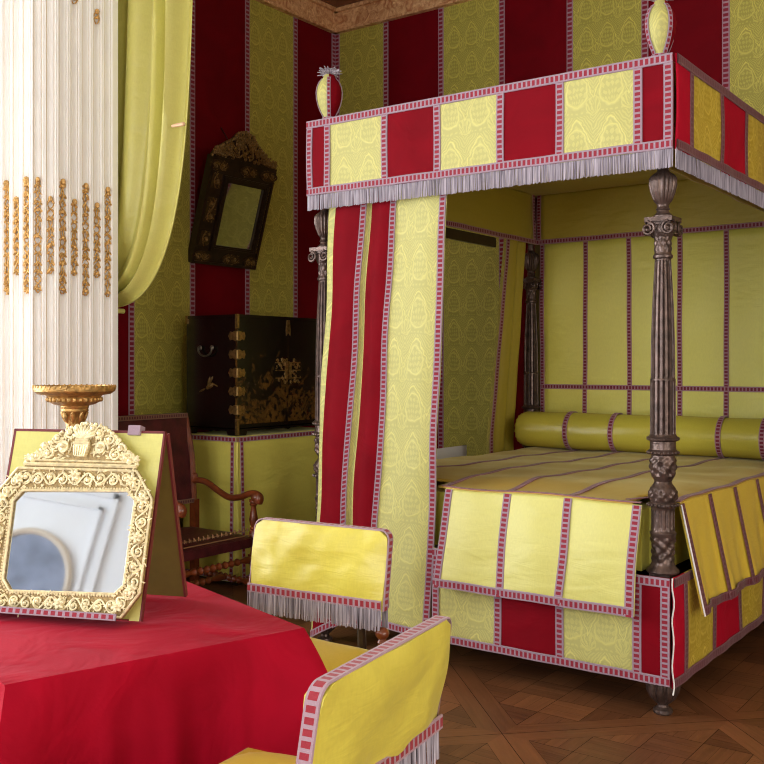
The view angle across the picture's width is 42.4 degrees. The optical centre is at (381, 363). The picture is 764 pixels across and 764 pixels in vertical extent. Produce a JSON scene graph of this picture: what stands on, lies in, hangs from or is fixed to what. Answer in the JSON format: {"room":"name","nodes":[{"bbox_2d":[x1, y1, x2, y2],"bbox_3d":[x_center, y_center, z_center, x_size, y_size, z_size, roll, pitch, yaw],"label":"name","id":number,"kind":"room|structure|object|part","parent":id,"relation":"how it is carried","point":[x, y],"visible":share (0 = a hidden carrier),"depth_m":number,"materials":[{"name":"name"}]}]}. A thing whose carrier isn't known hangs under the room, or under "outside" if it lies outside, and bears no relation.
{"room":"historic interior","nodes":[
{"label":"historic interior","id":0,"kind":"room"},
{"bbox_2d":[0,0,117,485],"bbox_3d":[-1.999,-0.600,5.720,0.850,4.200,0.590,0,0,36],"label":"column","id":1,"kind":"object","parent":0,"point":[59,58],"visible":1,"depth_m":5.43,"materials":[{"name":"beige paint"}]},
{"bbox_2d":[118,0,334,527],"bbox_3d":[-1.429,-1.150,7.431,0.256,5.300,3.625,0,0,36],"label":"wall","id":2,"kind":"structure","parent":0,"point":[255,65],"depth_m":7.62,"materials":[{"name":"fabric"}]},
{"bbox_2d":[188,127,277,269],"bbox_3d":[-1.097,-1.271,7.423,0.350,1.062,0.716,0,0,36],"label":"wall mirror","id":3,"kind":"object","parent":2,"relation":"attached to","point":[238,180],"visible":1,"depth_m":7.37,"materials":[{"name":"black wood"}]},
{"bbox_2d":[216,183,262,248],"bbox_3d":[-1.086,-1.119,7.471,0.155,0.474,0.395,0,0,36],"label":"mirror glass","id":4,"kind":"object","parent":3,"relation":"attached to","point":[241,214],"depth_m":7.47,"materials":[{"name":"yellow"}]},
{"bbox_2d":[186,576,763,763],"bbox_3d":[-0.171,1.500,1.811,8.410,0.001,10.725,0,0,36],"label":"floor","id":5,"kind":"structure","parent":0,"point":[520,741],"depth_m":4.25,"materials":[{"name":"brown wood"}]},
{"bbox_2d":[32,384,115,427],"bbox_3d":[-1.331,0.794,4.165,0.473,1.412,0.442,0,0,36],"label":"stand","id":6,"kind":"object","parent":5,"relation":"on","point":[74,401],"visible":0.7,"depth_m":4.13,"materials":[{"name":"gold metal"}]},
{"bbox_2d":[32,384,115,397],"bbox_3d":[-1.315,0.114,4.213,0.346,0.052,0.346,0,0,36],"label":"bowl","id":7,"kind":"object","parent":6,"relation":"on","point":[51,391],"depth_m":4.09,"materials":[{"name":"gold metal"}]},
{"bbox_3d":[-1.315,0.705,4.213,0.119,1.030,0.119,0,0,-43],"label":"stem","id":8,"kind":"part","parent":6,"relation":"part of","materials":[{"name":"gold metal"}]},
{"bbox_2d":[0,581,327,763],"bbox_3d":[-0.943,1.118,3.063,1.116,0.743,1.713,0,0,-37],"label":"tablecloth","id":9,"kind":"object","parent":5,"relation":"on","point":[206,676],"visible":0.76,"depth_m":2.59,"materials":[{"name":"red fabric"}]},
{"bbox_2d":[0,425,187,621],"bbox_3d":[-0.930,0.466,3.017,0.546,0.560,0.386,0,0,14],"label":"easel","id":10,"kind":"object","parent":9,"relation":"on","point":[165,574],"visible":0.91,"depth_m":3.05,"materials":[{"name":"fabric"}]},
{"bbox_2d":[0,421,154,618],"bbox_3d":[-0.928,0.459,2.939,0.545,0.566,0.181,0,0,14],"label":"mirror","id":11,"kind":"object","parent":10,"relation":"on","point":[76,520],"visible":1,"depth_m":2.93,"materials":[{"name":"pale gold"},{"name":"gilt metal"},{"name":"mirror glass"}]},
{"bbox_2d":[5,492,132,592],"bbox_3d":[-0.929,0.526,2.926,0.400,0.292,0.091,0,0,14],"label":"mirror glass","id":12,"kind":"object","parent":11,"relation":"attached to","point":[56,542],"depth_m":2.92,"materials":[{"name":"white"}]},
{"bbox_2d":[118,413,263,585],"bbox_3d":[-1.213,0.910,6.029,0.716,1.181,0.711,0,0,36],"label":"armchair","id":13,"kind":"object","parent":5,"relation":"on","point":[197,543],"visible":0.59,"depth_m":6.18,"materials":[{"name":"wood"}]},
{"bbox_3d":[-1.448,0.334,6.201,0.004,0.030,0.605,0,0,36],"label":"gimp trim","id":14,"kind":"part","parent":13,"relation":"part of","materials":[{"name":"red fabric"}]},
{"bbox_3d":[-1.362,0.801,5.745,0.621,0.134,0.076,0,0,36],"label":"armrest","id":15,"kind":"part","parent":13,"relation":"part of","materials":[{"name":"brown wood"}]},
{"bbox_3d":[-1.396,0.886,6.163,0.004,0.030,0.605,0,0,36],"label":"gimp trim","id":16,"kind":"part","parent":13,"relation":"part of","materials":[{"name":"brown fabric"}]},
{"bbox_3d":[-1.255,0.923,6.453,0.130,1.155,0.052,0,0,36],"label":"leg","id":17,"kind":"part","parent":13,"relation":"part of","materials":[{"name":"brown wood"}]},
{"bbox_3d":[-1.197,1.082,6.018,0.575,0.095,0.615,0,0,36],"label":"chair seat","id":18,"kind":"part","parent":13,"relation":"part of","materials":[{"name":"leather"}]},
{"bbox_3d":[-0.988,0.801,6.258,0.621,0.134,0.076,0,0,36],"label":"armrest","id":19,"kind":"part","parent":13,"relation":"part of","materials":[{"name":"brown wood"}]},
{"bbox_3d":[-0.798,1.285,6.120,0.063,0.430,0.060,0,0,36],"label":"leg","id":20,"kind":"part","parent":13,"relation":"part of","materials":[{"name":"brown wood"}]},
{"bbox_3d":[-0.798,0.955,6.120,0.057,0.230,0.055,0,0,36],"label":"arm post","id":21,"kind":"part","parent":13,"relation":"part of","materials":[{"name":"brown wood"}]},
{"bbox_2d":[183,427,317,585],"bbox_3d":[-0.873,0.994,7.189,0.583,1.012,1.115,0,0,36],"label":"draped table","id":22,"kind":"object","parent":5,"relation":"on","point":[278,463],"visible":0.44,"depth_m":6.80,"materials":[{"name":"fabric"}]},
{"bbox_3d":[-1.182,0.980,6.750,0.518,0.971,0.030,0,0,36],"label":"skirt panel","id":23,"kind":"part","parent":22,"relation":"part of","materials":[{"name":"fabric"}]},
{"bbox_3d":[-0.873,1.000,7.189,0.459,1.000,0.991,0,0,36],"label":"table frame","id":24,"kind":"part","parent":22,"relation":"part of","materials":[{"name":"brown wood"}]},
{"bbox_2d":[185,314,316,435],"bbox_3d":[-0.877,0.072,7.176,0.513,0.821,1.056,0,0,36],"label":"base cabinet","id":25,"kind":"object","parent":22,"relation":"on","point":[245,373],"visible":0.93,"depth_m":6.84,"materials":[{"name":"black wood"}]},
{"bbox_3d":[-1.215,-0.089,6.787,0.152,0.082,0.029,0,0,36],"label":"drop handle","id":26,"kind":"part","parent":25,"relation":"part of","materials":[{"name":"grey metal"}]},
{"bbox_2d":[199,376,217,391],"bbox_3d":[-1.198,0.140,6.797,0.187,0.114,0.029,0,0,36],"label":"painting","id":27,"kind":"object","parent":25,"relation":"attached to","point":[206,383],"depth_m":6.79,"materials":[{"name":"brown paint"}]},
{"bbox_3d":[-0.831,0.048,6.840,0.020,0.721,0.509,0,0,36],"label":"cabinet door","id":28,"kind":"part","parent":25,"relation":"part of","materials":[{"name":"black wood"}]},
{"bbox_3d":[-0.707,0.049,6.983,0.012,0.188,0.131,0,0,36],"label":"lock plate","id":29,"kind":"part","parent":25,"relation":"part of","materials":[{"name":"gold metal"}]},
{"bbox_3d":[-0.627,0.050,7.093,0.012,0.183,0.138,0,0,36],"label":"lock plate","id":30,"kind":"part","parent":25,"relation":"part of","materials":[{"name":"gold metal"}]},
{"bbox_3d":[-0.528,0.048,7.255,0.020,0.721,0.509,0,0,36],"label":"cabinet door","id":31,"kind":"part","parent":25,"relation":"part of","materials":[{"name":"black wood"}]},
{"bbox_3d":[-0.661,0.980,7.021,0.030,0.971,1.052,0,0,36],"label":"skirt panel","id":32,"kind":"part","parent":22,"relation":"part of","materials":[{"name":"fabric"}]},
{"bbox_2d":[247,517,392,671],"bbox_3d":[-0.349,1.035,3.292,0.604,0.930,0.594,0,0,30],"label":"chair","id":33,"kind":"object","parent":5,"relation":"on","point":[340,573],"visible":0.38,"depth_m":3.45,"materials":[{"name":"fabric"}]},
{"bbox_3d":[-0.225,0.707,3.507,0.565,0.263,0.096,0,0,30],"label":"backrest","id":34,"kind":"part","parent":33,"relation":"part of","materials":[{"name":"fabric"}]},
{"bbox_3d":[-0.367,0.993,3.261,0.560,0.124,0.495,0,0,30],"label":"seat","id":35,"kind":"part","parent":33,"relation":"part of","materials":[{"name":"fabric"}]},
{"bbox_3d":[-0.069,0.949,3.386,0.032,0.224,0.042,0,0,30],"label":"post","id":36,"kind":"part","parent":33,"relation":"part of","materials":[{"name":"brown wood"}]},
{"bbox_3d":[0.001,0.982,3.346,0.050,0.177,0.050,0,0,30],"label":"knob","id":37,"kind":"part","parent":33,"relation":"part of","materials":[{"name":"brown wood"}]},
{"bbox_2d":[219,615,451,763],"bbox_3d":[-0.224,1.035,2.128,0.594,0.930,0.604,0,0,28],"label":"chair","id":38,"kind":"object","parent":5,"relation":"on","point":[382,705],"visible":1,"depth_m":1.98,"materials":[{"name":"fabric"}]},
{"bbox_3d":[-0.255,0.993,2.145,0.495,0.124,0.560,0,0,28],"label":"seat","id":39,"kind":"part","parent":38,"relation":"part of","materials":[{"name":"fabric"}]},
{"bbox_3d":[-0.004,0.707,2.012,0.096,0.263,0.565,0,0,28],"label":"backrest","id":40,"kind":"part","parent":38,"relation":"part of","materials":[{"name":"fabric"}]},
{"bbox_3d":[0.102,0.982,2.268,0.050,0.177,0.050,0,0,28],"label":"knob","id":41,"kind":"part","parent":38,"relation":"part of","materials":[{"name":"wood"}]},
{"bbox_2d":[437,445,466,458],"bbox_3d":[0.382,1.052,6.992,0.260,0.897,0.810,0,0,36],"label":"sign stand","id":42,"kind":"object","parent":5,"relation":"on","point":[456,451],"visible":0.02,"depth_m":7.15,"materials":[{"name":"white"}]},
{"bbox_2d":[306,0,763,715],"bbox_3d":[1.166,-0.053,5.736,2.065,3.105,2.676,0,0,36],"label":"bed","id":43,"kind":"object","parent":5,"relation":"on","point":[636,186],"visible":0.73,"depth_m":4.89,"materials":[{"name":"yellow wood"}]},
{"bbox_3d":[-0.309,0.405,5.339,0.141,1.910,0.140,0,0,36],"label":"bed post","id":44,"kind":"part","parent":43,"relation":"part of","materials":[{"name":"brown wood"}]},
{"bbox_2d":[314,201,328,246],"bbox_3d":[-0.309,-0.934,5.339,0.119,0.612,0.121,0,0,36],"label":"vase","id":45,"kind":"object","parent":43,"relation":"on","point":[321,218],"depth_m":5.30,"materials":[{"name":"brown wood"}]},
{"bbox_2d":[310,180,446,636],"bbox_3d":[-0.029,0.135,5.037,0.884,2.670,0.076,0,0,36],"label":"curtain","id":46,"kind":"object","parent":43,"relation":"hanging from","point":[381,371],"visible":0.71,"depth_m":4.99,"materials":[{"name":"fabric"}]},
{"bbox_3d":[0.259,-0.839,6.098,0.025,0.067,1.760,0,0,36],"label":"curtain rail","id":47,"kind":"part","parent":43,"relation":"part of","materials":[{"name":"brown wood"}]},
{"bbox_2d":[486,239,525,453],"bbox_3d":[0.892,0.075,7.047,0.141,2.550,0.432,0,0,36],"label":"curtain","id":48,"kind":"object","parent":43,"relation":"hanging from","point":[500,427],"visible":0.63,"depth_m":7.05,"materials":[{"name":"yellow fabric"}]},
{"bbox_3d":[1.100,0.405,7.273,0.141,1.910,0.140,0,0,36],"label":"bed post","id":49,"kind":"part","parent":43,"relation":"part of","materials":[{"name":"brown wood"}]},
{"bbox_2d":[524,243,538,277],"bbox_3d":[1.100,-0.934,7.273,0.119,0.612,0.121,0,0,36],"label":"vase","id":50,"kind":"object","parent":43,"relation":"on","point":[531,264],"depth_m":7.24,"materials":[{"name":"brown wood"}]},
{"bbox_3d":[1.913,0.075,6.783,1.900,2.250,0.023,0,0,36],"label":"headboard frame","id":51,"kind":"part","parent":43,"relation":"part of","materials":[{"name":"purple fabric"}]},
{"bbox_3d":[1.160,1.060,5.761,1.877,0.280,2.413,0,0,36],"label":"bed frame","id":52,"kind":"part","parent":43,"relation":"part of","materials":[{"name":"yellow fabric"}]},
{"bbox_2d":[435,481,689,570],"bbox_3d":[1.147,0.767,5.720,1.815,0.265,2.345,0,0,36],"label":"mattress","id":53,"kind":"object","parent":43,"relation":"on","point":[644,554],"visible":0.12,"depth_m":4.42,"materials":[{"name":"fabric"}]},
{"bbox_2d":[432,447,763,617],"bbox_3d":[1.139,0.826,5.609,2.036,0.534,2.474,0,0,36],"label":"coverlet","id":54,"kind":"object","parent":53,"relation":"on","point":[560,527],"visible":0.92,"depth_m":4.59,"materials":[{"name":"yellow fabric"}]},
{"bbox_3d":[1.128,0.601,5.688,1.926,0.075,2.359,0,0,36],"label":"panel","id":55,"kind":"part","parent":54,"relation":"part of","materials":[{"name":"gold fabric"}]},
{"bbox_2d":[514,411,763,460],"bbox_3d":[1.735,0.464,6.556,1.828,0.270,0.277,0,0,36],"label":"bolster","id":56,"kind":"object","parent":54,"relation":"on","point":[722,436],"visible":0.86,"depth_m":6.50,"materials":[{"name":"fabric"}]},
{"bbox_3d":[1.920,-0.075,6.750,1.850,1.650,0.025,0,0,36],"label":"headboard","id":57,"kind":"part","parent":43,"relation":"part of","materials":[{"name":"fabric"}]},
{"bbox_3d":[1.208,0.405,4.233,0.141,1.910,0.140,0,0,36],"label":"bed post","id":58,"kind":"part","parent":43,"relation":"part of","materials":[{"name":"brown wood"}]},
{"bbox_2d":[649,162,676,216],"bbox_3d":[1.208,-0.934,4.233,0.119,0.612,0.121,0,0,36],"label":"vase","id":59,"kind":"object","parent":43,"relation":"on","point":[663,183],"depth_m":4.20,"materials":[{"name":"brown wood"}]},
{"bbox_2d":[335,0,763,455],"bbox_3d":[3.141,-1.150,6.184,8.610,5.300,0.256,0,0,36],"label":"wall","id":60,"kind":"structure","parent":0,"point":[474,44],"depth_m":7.72,"materials":[{"name":"fabric"}]},
{"bbox_2d":[255,0,471,34],"bbox_3d":[2.112,-3.030,4.942,8.410,0.300,2.975,0,0,36],"label":"trim","id":61,"kind":"structure","parent":60,"relation":"attached to","point":[335,17],"depth_m":8.30,"materials":[{"name":"brown wood"}]},
{"bbox_3d":[1.147,-3.250,3.619,8.410,1.100,0.300,0,0,36],"label":"trim","id":62,"kind":"structure","parent":0,"visible":0},
{"bbox_2d":[118,0,192,313],"bbox_3d":[-1.571,-0.610,5.884,1.196,4.160,0.190,0,0,36],"label":"window curtain","id":63,"kind":"object","parent":62,"relation":"hanging from","point":[155,36],"visible":0.61,"depth_m":5.70,"materials":[{"name":"fabric"}]},
{"bbox_2d":[171,122,185,127],"bbox_3d":[-1.134,-1.332,5.489,0.101,0.026,0.027,0,0,36],"label":"pin","id":64,"kind":"object","parent":63,"relation":"attached to","point":[181,123],"visible":1,"depth_m":5.47,"materials":[{"name":"gold metal"}]}
]}

